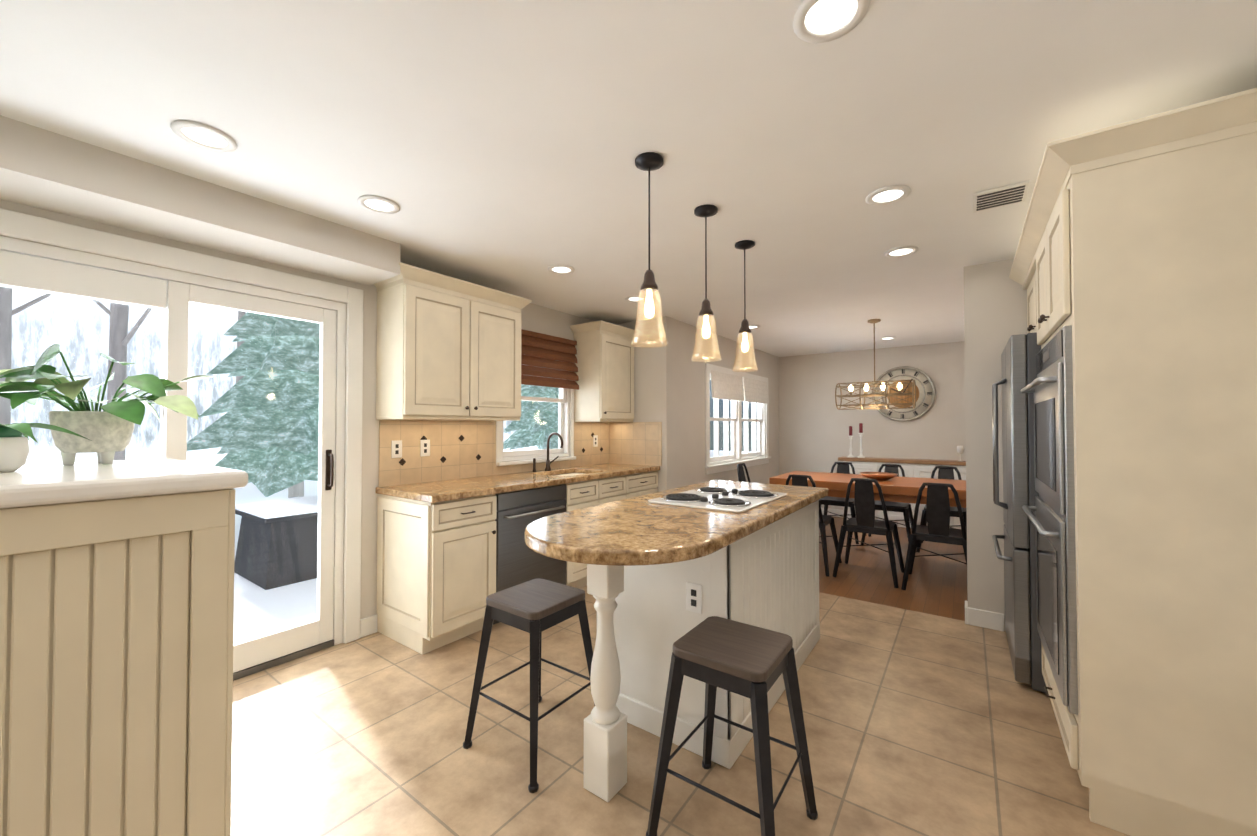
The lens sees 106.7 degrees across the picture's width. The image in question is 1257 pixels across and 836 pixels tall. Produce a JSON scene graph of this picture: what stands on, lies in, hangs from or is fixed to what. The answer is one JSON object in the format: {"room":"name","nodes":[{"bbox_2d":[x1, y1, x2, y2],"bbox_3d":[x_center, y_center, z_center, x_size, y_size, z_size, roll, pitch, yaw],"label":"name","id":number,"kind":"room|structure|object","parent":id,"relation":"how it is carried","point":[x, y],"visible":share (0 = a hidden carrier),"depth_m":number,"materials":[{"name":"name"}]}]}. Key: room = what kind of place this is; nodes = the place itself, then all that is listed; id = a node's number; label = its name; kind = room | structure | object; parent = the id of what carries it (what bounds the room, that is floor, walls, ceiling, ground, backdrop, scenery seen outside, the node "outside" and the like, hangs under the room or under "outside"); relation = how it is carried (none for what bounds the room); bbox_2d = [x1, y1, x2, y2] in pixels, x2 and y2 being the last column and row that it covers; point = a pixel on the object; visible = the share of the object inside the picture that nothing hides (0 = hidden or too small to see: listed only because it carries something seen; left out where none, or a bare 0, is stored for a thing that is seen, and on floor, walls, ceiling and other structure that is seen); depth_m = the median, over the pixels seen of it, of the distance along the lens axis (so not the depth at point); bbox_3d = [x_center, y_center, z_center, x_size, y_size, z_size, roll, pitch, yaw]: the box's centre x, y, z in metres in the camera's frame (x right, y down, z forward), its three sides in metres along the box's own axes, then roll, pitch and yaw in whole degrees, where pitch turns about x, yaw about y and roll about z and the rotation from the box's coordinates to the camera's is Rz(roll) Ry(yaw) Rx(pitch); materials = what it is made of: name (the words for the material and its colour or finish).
{"room":"dining room and kitchen","nodes":[
{"label":"dining room and kitchen","id":0,"kind":"room"},
{"bbox_2d":[0,115,1026,642],"bbox_3d":[0.584,0.165,2.599,4.270,2.380,9.840,-1,-1,36],"label":"wall","id":1,"kind":"structure","parent":0,"point":[44,173],"depth_m":3.05,"materials":[{"name":"paint"}]},
{"bbox_2d":[0,208,363,680],"bbox_3d":[-2.188,0.269,2.254,0.160,2.160,1.680,-1,-1,36],"label":"sliding door","id":2,"kind":"structure","parent":1,"relation":"attached to","point":[171,294],"depth_m":2.48,"materials":[{"name":"metal"}]},
{"bbox_2d":[374,262,531,420],"bbox_3d":[-1.193,-0.445,3.256,0.386,0.918,1.028,-1,-1,36],"label":"upper cabinet","id":3,"kind":"object","parent":1,"relation":"attached to","point":[448,347],"visible":1,"depth_m":3.02,"materials":[{"name":"wood"}]},
{"bbox_2d":[496,371,575,465],"bbox_3d":[-0.828,-0.180,4.147,0.165,1.138,0.910,-1,-1,36],"label":"window unit","id":4,"kind":"structure","parent":1,"relation":"in","point":[565,402],"depth_m":4.30,"materials":[{"name":"clear glass"}]},
{"bbox_2d":[521,329,578,389],"bbox_3d":[-0.753,-0.507,4.105,0.072,0.464,0.880,-1,-1,36],"label":"blinds","id":5,"kind":"object","parent":1,"relation":"attached to","point":[540,351],"visible":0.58,"depth_m":4.15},
{"bbox_2d":[570,320,636,421],"bbox_3d":[-0.231,-0.422,4.588,0.386,0.918,0.594,-1,-1,36],"label":"upper cabinet","id":6,"kind":"object","parent":1,"relation":"attached to","point":[605,366],"visible":0.9,"depth_m":4.43,"materials":[{"name":"wood"}]},
{"bbox_2d":[705,363,770,474],"bbox_3d":[1.415,0.023,6.040,0.165,1.240,2.050,-1,-1,36],"label":"dining room window","id":7,"kind":"structure","parent":1,"relation":"in","point":[716,463],"depth_m":5.99,"materials":[{"name":"clear glass"}]},
{"bbox_2d":[710,370,768,403],"bbox_3d":[1.473,-0.370,6.005,0.038,0.315,1.830,-1,-1,36],"label":"roman shade","id":8,"kind":"object","parent":7,"relation":"attached to","point":[726,386],"visible":1,"depth_m":5.84,"materials":[{"name":"white fabric"}]},
{"bbox_2d":[821,508,843,517],"bbox_3d":[3.692,1.362,6.246,3.280,0.110,0.016,-1,-1,36],"label":"baseboard","id":9,"kind":"structure","parent":1,"relation":"attached to","point":[837,511],"depth_m":6.75,"materials":[{"name":"white wood"}]},
{"bbox_2d":[872,366,935,420],"bbox_3d":[3.675,-0.323,6.268,0.740,0.740,0.042,-1,-1,36],"label":"wall clock","id":10,"kind":"object","parent":1,"relation":"attached to","point":[925,392],"visible":0.83,"depth_m":6.24,"materials":[{"name":"metal"}]},
{"bbox_2d":[965,601,1003,627],"bbox_3d":[2.692,1.306,2.935,0.946,0.110,0.043,-1,-1,36],"label":"baseboard","id":11,"kind":"structure","parent":1,"relation":"attached to","point":[973,616],"depth_m":3.04,"materials":[{"name":"white wood"}]},
{"bbox_2d":[1025,204,1256,347],"bbox_3d":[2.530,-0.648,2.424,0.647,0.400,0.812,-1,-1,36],"label":"upper cabinet","id":12,"kind":"object","parent":1,"relation":"attached to","point":[1134,264],"depth_m":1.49,"materials":[{"name":"wood"}]},
{"bbox_2d":[1021,325,1077,714],"bbox_3d":[1.942,0.352,1.801,0.608,1.344,0.766,-1,-1,36],"label":"double wall oven","id":13,"kind":"object","parent":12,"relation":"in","point":[1050,386],"visible":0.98,"depth_m":1.71,"materials":[{"name":"metal"}]},
{"bbox_2d":[0,0,1256,356],"bbox_3d":[0.584,-1.075,2.619,4.270,0.100,9.840,-1,-1,36],"label":"ceiling","id":14,"kind":"structure","parent":0,"point":[498,144],"depth_m":1.63,"materials":[{"name":"paint"}]},
{"bbox_2d":[170,120,237,151],"bbox_3d":[-1.560,-1.034,1.724,0.183,0.009,0.183,-1,-1,30],"label":"recessed light","id":15,"kind":"object","parent":14,"relation":"in","point":[199,134],"depth_m":1.72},
{"bbox_2d":[357,195,399,213],"bbox_3d":[-1.202,-1.025,2.255,0.183,0.009,0.183,-1,-1,30],"label":"recessed light","id":16,"kind":"object","parent":14,"relation":"in","point":[378,204],"depth_m":2.25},
{"bbox_2d":[548,264,574,273],"bbox_3d":[-0.457,-1.010,3.184,0.183,0.009,0.183,0,-1,-3],"label":"recessed light","id":17,"kind":"object","parent":14,"relation":"in","point":[558,269],"depth_m":3.18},
{"bbox_2d":[625,295,645,301],"bbox_3d":[0.062,-0.997,3.920,0.183,0.009,0.183,0,-1,12],"label":"recessed light","id":18,"kind":"object","parent":14,"relation":"in","point":[634,298],"depth_m":3.91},
{"bbox_2d":[631,152,667,347],"bbox_3d":[0.083,-0.665,1.876,0.148,0.744,0.148,-1,-1,36],"label":"pendant light","id":19,"kind":"object","parent":14,"relation":"hanging from","point":[649,161],"visible":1,"depth_m":1.86,"materials":[{"name":"beige glass"}]},
{"bbox_2d":[691,204,720,361],"bbox_3d":[0.383,-0.657,2.308,0.148,0.744,0.148,-1,-1,36],"label":"pendant light","id":20,"kind":"object","parent":14,"relation":"hanging from","point":[706,211],"visible":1,"depth_m":2.29,"materials":[{"name":"beige glass"}]},
{"bbox_2d":[733,240,757,371],"bbox_3d":[0.681,-0.650,2.739,0.148,0.744,0.148,-1,-1,36],"label":"pendant light","id":21,"kind":"object","parent":14,"relation":"hanging from","point":[745,329],"visible":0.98,"depth_m":2.72,"materials":[{"name":"beige glass"}]},
{"bbox_2d":[749,325,759,328],"bbox_3d":[1.327,-0.978,5.041,0.183,0.009,0.183,0,-1,-3],"label":"recessed light","id":22,"kind":"object","parent":14,"relation":"in","point":[750,326],"depth_m":5.01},
{"bbox_2d":[793,0,869,42],"bbox_3d":[0.522,-1.043,1.208,0.183,0.009,0.183,-1,-1,30],"label":"recessed light","id":23,"kind":"object","parent":14,"relation":"in","point":[820,20],"depth_m":1.22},
{"bbox_2d":[835,319,915,409],"bbox_3d":[2.481,-0.538,4.719,0.692,0.902,0.284,-1,-1,36],"label":"cage chandelier","id":24,"kind":"object","parent":14,"relation":"hanging from","point":[866,386],"visible":1,"depth_m":4.69,"materials":[{"name":"metal"}]},
{"bbox_2d":[879,337,895,339],"bbox_3d":[3.155,-0.967,5.695,0.183,0.009,0.183,0,-1,27],"label":"recessed light","id":25,"kind":"object","parent":14,"relation":"in","point":[884,338],"depth_m":5.70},
{"bbox_2d":[866,185,910,204],"bbox_3d":[1.198,-1.027,2.163,0.183,0.009,0.183,0,-1,27],"label":"recessed light","id":26,"kind":"object","parent":14,"relation":"in","point":[894,193],"depth_m":2.15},
{"bbox_2d":[884,246,917,257],"bbox_3d":[1.666,-1.015,2.862,0.183,0.009,0.183,-1,-1,30],"label":"recessed light","id":27,"kind":"object","parent":14,"relation":"in","point":[901,251],"depth_m":2.86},
{"bbox_2d":[973,180,1029,212],"bbox_3d":[1.726,-1.025,2.177,0.200,0.014,0.220,-1,-1,36],"label":"ceiling vent","id":28,"kind":"object","parent":14,"relation":"in","point":[1011,194],"visible":0.96,"depth_m":2.15,"materials":[{"name":"white metal"}]},
{"bbox_2d":[231,586,1129,835],"bbox_3d":[-0.434,1.381,1.167,4.270,0.100,6.360,-1,-1,36],"label":"floor","id":29,"kind":"structure","parent":0,"point":[916,723],"depth_m":1.90,"materials":[{"name":"beige tile"}]},
{"bbox_2d":[0,458,247,835],"bbox_3d":[-2.061,0.716,0.273,0.780,1.199,2.741,-1,-1,36],"label":"half wall","id":30,"kind":"structure","parent":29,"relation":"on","point":[116,630],"depth_m":1.01,"materials":[{"name":"beige wood"}]},
{"bbox_2d":[0,423,91,472],"bbox_3d":[-1.594,-0.088,1.028,0.322,0.433,0.565,-1,-1,36],"label":"potted plant","id":31,"kind":"object","parent":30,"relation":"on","point":[14,449],"visible":1,"depth_m":1.12,"materials":[{"name":"green plant"}]},
{"bbox_2d":[0,344,215,464],"bbox_3d":[-1.576,-0.031,1.387,0.514,0.330,0.517,-1,-1,36],"label":"potted plant","id":32,"kind":"object","parent":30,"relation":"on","point":[108,430],"visible":1,"depth_m":1.33,"materials":[{"name":"green plant"}]},
{"bbox_2d":[376,420,661,654],"bbox_3d":[-0.645,0.699,3.764,0.657,1.349,2.407,-1,-1,36],"label":"base cabinets","id":33,"kind":"object","parent":29,"relation":"on","point":[441,484],"depth_m":2.98,"materials":[{"name":"wood"}]},
{"bbox_2d":[463,579,594,792],"bbox_3d":[-0.387,1.042,1.965,0.428,0.604,0.428,-1,-1,36],"label":"bar stool","id":34,"kind":"object","parent":29,"relation":"on","point":[534,608],"visible":0.88,"depth_m":1.90,"materials":[{"name":"black metal"}]},
{"bbox_2d":[493,484,565,624],"bbox_3d":[-0.865,0.931,3.411,0.614,0.873,0.638,-1,-1,36],"label":"dishwasher","id":35,"kind":"object","parent":29,"relation":"on","point":[519,561],"visible":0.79,"depth_m":3.17,"materials":[{"name":"metal"}]},
{"bbox_2d":[584,504,819,801],"bbox_3d":[0.394,0.912,2.375,0.674,0.878,1.750,-1,-1,36],"label":"kitchen island","id":36,"kind":"object","parent":29,"relation":"on","point":[769,580],"depth_m":1.95,"materials":[{"name":"wood"}]},
{"bbox_2d":[524,480,827,583],"bbox_3d":[0.345,0.446,2.314,0.770,0.049,1.985,-1,-1,36],"label":"island countertop","id":37,"kind":"structure","parent":36,"relation":"on","point":[636,538],"depth_m":1.80,"materials":[{"name":"brown stone"}]},
{"bbox_2d":[648,487,786,512],"bbox_3d":[0.486,0.409,2.468,0.500,0.030,0.680,-1,-1,36],"label":"electric cooktop","id":38,"kind":"object","parent":37,"relation":"in","point":[727,499],"visible":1,"depth_m":2.34,"materials":[{"name":"ceramic"}]},
{"bbox_2d":[646,616,817,835],"bbox_3d":[0.345,1.035,1.535,0.428,0.604,0.428,-1,-1,36],"label":"bar stool","id":39,"kind":"object","parent":29,"relation":"on","point":[751,662],"visible":1,"depth_m":1.48,"materials":[{"name":"black metal"}]},
{"bbox_2d":[992,332,1045,693],"bbox_3d":[2.445,0.465,2.465,0.821,1.774,0.770,-1,-1,36],"label":"refrigerator","id":40,"kind":"object","parent":29,"relation":"on","point":[1018,359],"visible":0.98,"depth_m":2.35,"materials":[{"name":"silver metal"}]},
{"bbox_2d":[819,516,967,620],"bbox_3d":[2.445,1.448,5.156,4.270,0.100,3.480,-1,-1,36],"label":"floor","id":41,"kind":"structure","parent":0,"point":[937,585],"depth_m":4.07,"materials":[{"name":"brown wood"}]},
{"bbox_2d":[737,463,750,481],"bbox_3d":[1.517,0.967,5.365,0.529,0.869,0.500,-1,-1,36],"label":"dining chair","id":42,"kind":"object","parent":41,"relation":"on","point":[741,474],"visible":0.23,"depth_m":5.51,"materials":[{"name":"black metal"}]},
{"bbox_2d":[786,474,841,575],"bbox_3d":[1.685,0.951,4.412,0.500,0.869,0.529,-1,-1,36],"label":"dining chair","id":43,"kind":"object","parent":41,"relation":"on","point":[801,480],"visible":0.35,"depth_m":4.20,"materials":[{"name":"black metal"}]},
{"bbox_2d":[820,462,866,543],"bbox_3d":[2.487,0.969,5.522,0.500,0.869,0.529,-1,-1,36],"label":"dining chair","id":44,"kind":"object","parent":41,"relation":"on","point":[843,468],"visible":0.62,"depth_m":5.49,"materials":[{"name":"black metal"}]},
{"bbox_2d":[769,471,965,507],"bbox_3d":[2.526,0.970,4.637,1.980,0.836,0.900,-1,-1,36],"label":"dining table","id":45,"kind":"object","parent":41,"relation":"on","point":[894,488],"visible":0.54,"depth_m":4.49,"materials":[{"name":"brown wood"}]},
{"bbox_2d":[833,478,903,587],"bbox_3d":[2.119,0.946,4.123,0.500,0.869,0.529,-1,-1,36],"label":"dining chair","id":46,"kind":"object","parent":41,"relation":"on","point":[864,521],"visible":1,"depth_m":3.98,"materials":[{"name":"black metal"}]},
{"bbox_2d":[861,464,912,544],"bbox_3d":[2.897,0.964,5.202,0.500,0.869,0.529,-1,-1,36],"label":"dining chair","id":47,"kind":"object","parent":41,"relation":"on","point":[905,509],"visible":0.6,"depth_m":5.14,"materials":[{"name":"black metal"}]},
{"bbox_2d":[838,456,965,528],"bbox_3d":[3.709,0.975,6.054,1.800,0.874,0.282,-1,-1,36],"label":"sideboard","id":48,"kind":"object","parent":41,"relation":"on","point":[919,468],"visible":0.35,"depth_m":6.01,"materials":[{"name":"brown wood"}]},
{"bbox_2d":[847,426,853,456],"bbox_3d":[3.092,0.329,6.509,0.088,0.432,0.088,0,-1,24],"label":"candlestick","id":49,"kind":"object","parent":48,"relation":"on","point":[850,427],"depth_m":6.49,"materials":[{"name":"white ceramic"}]},
{"bbox_2d":[858,423,864,457],"bbox_3d":[3.197,0.308,6.433,0.088,0.473,0.088,0,-1,24],"label":"candlestick","id":50,"kind":"object","parent":48,"relation":"on","point":[860,433],"depth_m":6.42,"materials":[{"name":"white ceramic"}]},
{"bbox_2d":[957,446,963,460],"bbox_3d":[4.109,0.438,5.797,0.072,0.190,0.070,-1,-1,36],"label":"wine glass","id":51,"kind":"object","parent":48,"relation":"on","point":[960,449],"visible":0.19,"depth_m":5.76,"materials":[{"name":"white glass"}]},
{"bbox_2d":[901,482,966,590],"bbox_3d":[2.529,0.940,3.803,0.500,0.869,0.529,-1,-1,36],"label":"dining chair","id":52,"kind":"object","parent":41,"relation":"on","point":[938,529],"visible":0.88,"depth_m":3.66,"materials":[{"name":"black metal"}]},
{"bbox_2d":[916,466,966,552],"bbox_3d":[3.330,0.959,4.914,0.500,0.869,0.529,-1,-1,36],"label":"dining chair","id":53,"kind":"object","parent":41,"relation":"on","point":[945,472],"visible":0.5,"depth_m":4.97,"materials":[{"name":"black metal"}]},
{"label":"outside","id":54,"kind":"structure","parent":0,"visible":0},
{"bbox_2d":[11,288,537,465],"bbox_3d":[-13.166,-2.699,14.295,0.100,11.500,40.000,-1,-1,36],"label":"sky","id":55,"kind":"structure","parent":54,"point":[201,323],"depth_m":12.72,"materials":[{"name":"white"}]},
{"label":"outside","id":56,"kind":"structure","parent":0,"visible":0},
{"bbox_2d":[233,450,743,642],"bbox_3d":[-6.720,1.798,9.568,15.758,0.550,40.000,-1,-1,36],"label":"snow","id":57,"kind":"object","parent":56,"point":[280,602],"depth_m":3.65,"materials":[{"name":"white snow"}]},
{"bbox_2d":[234,495,317,589],"bbox_3d":[-3.084,1.121,4.489,0.890,0.628,0.940,-1,-1,36],"label":"patio table","id":58,"kind":"object","parent":57,"relation":"on","point":[247,568],"depth_m":4.08,"materials":[{"name":"grey fabric"}]},
{"bbox_2d":[0,286,558,497],"bbox_3d":[-7.257,-3.688,9.252,11.719,10.410,23.919,-1,-1,36],"label":"trees","id":59,"kind":"object","parent":57,"relation":"on","point":[253,331],"depth_m":7.38,"materials":[{"name":"green plant"}]}
]}

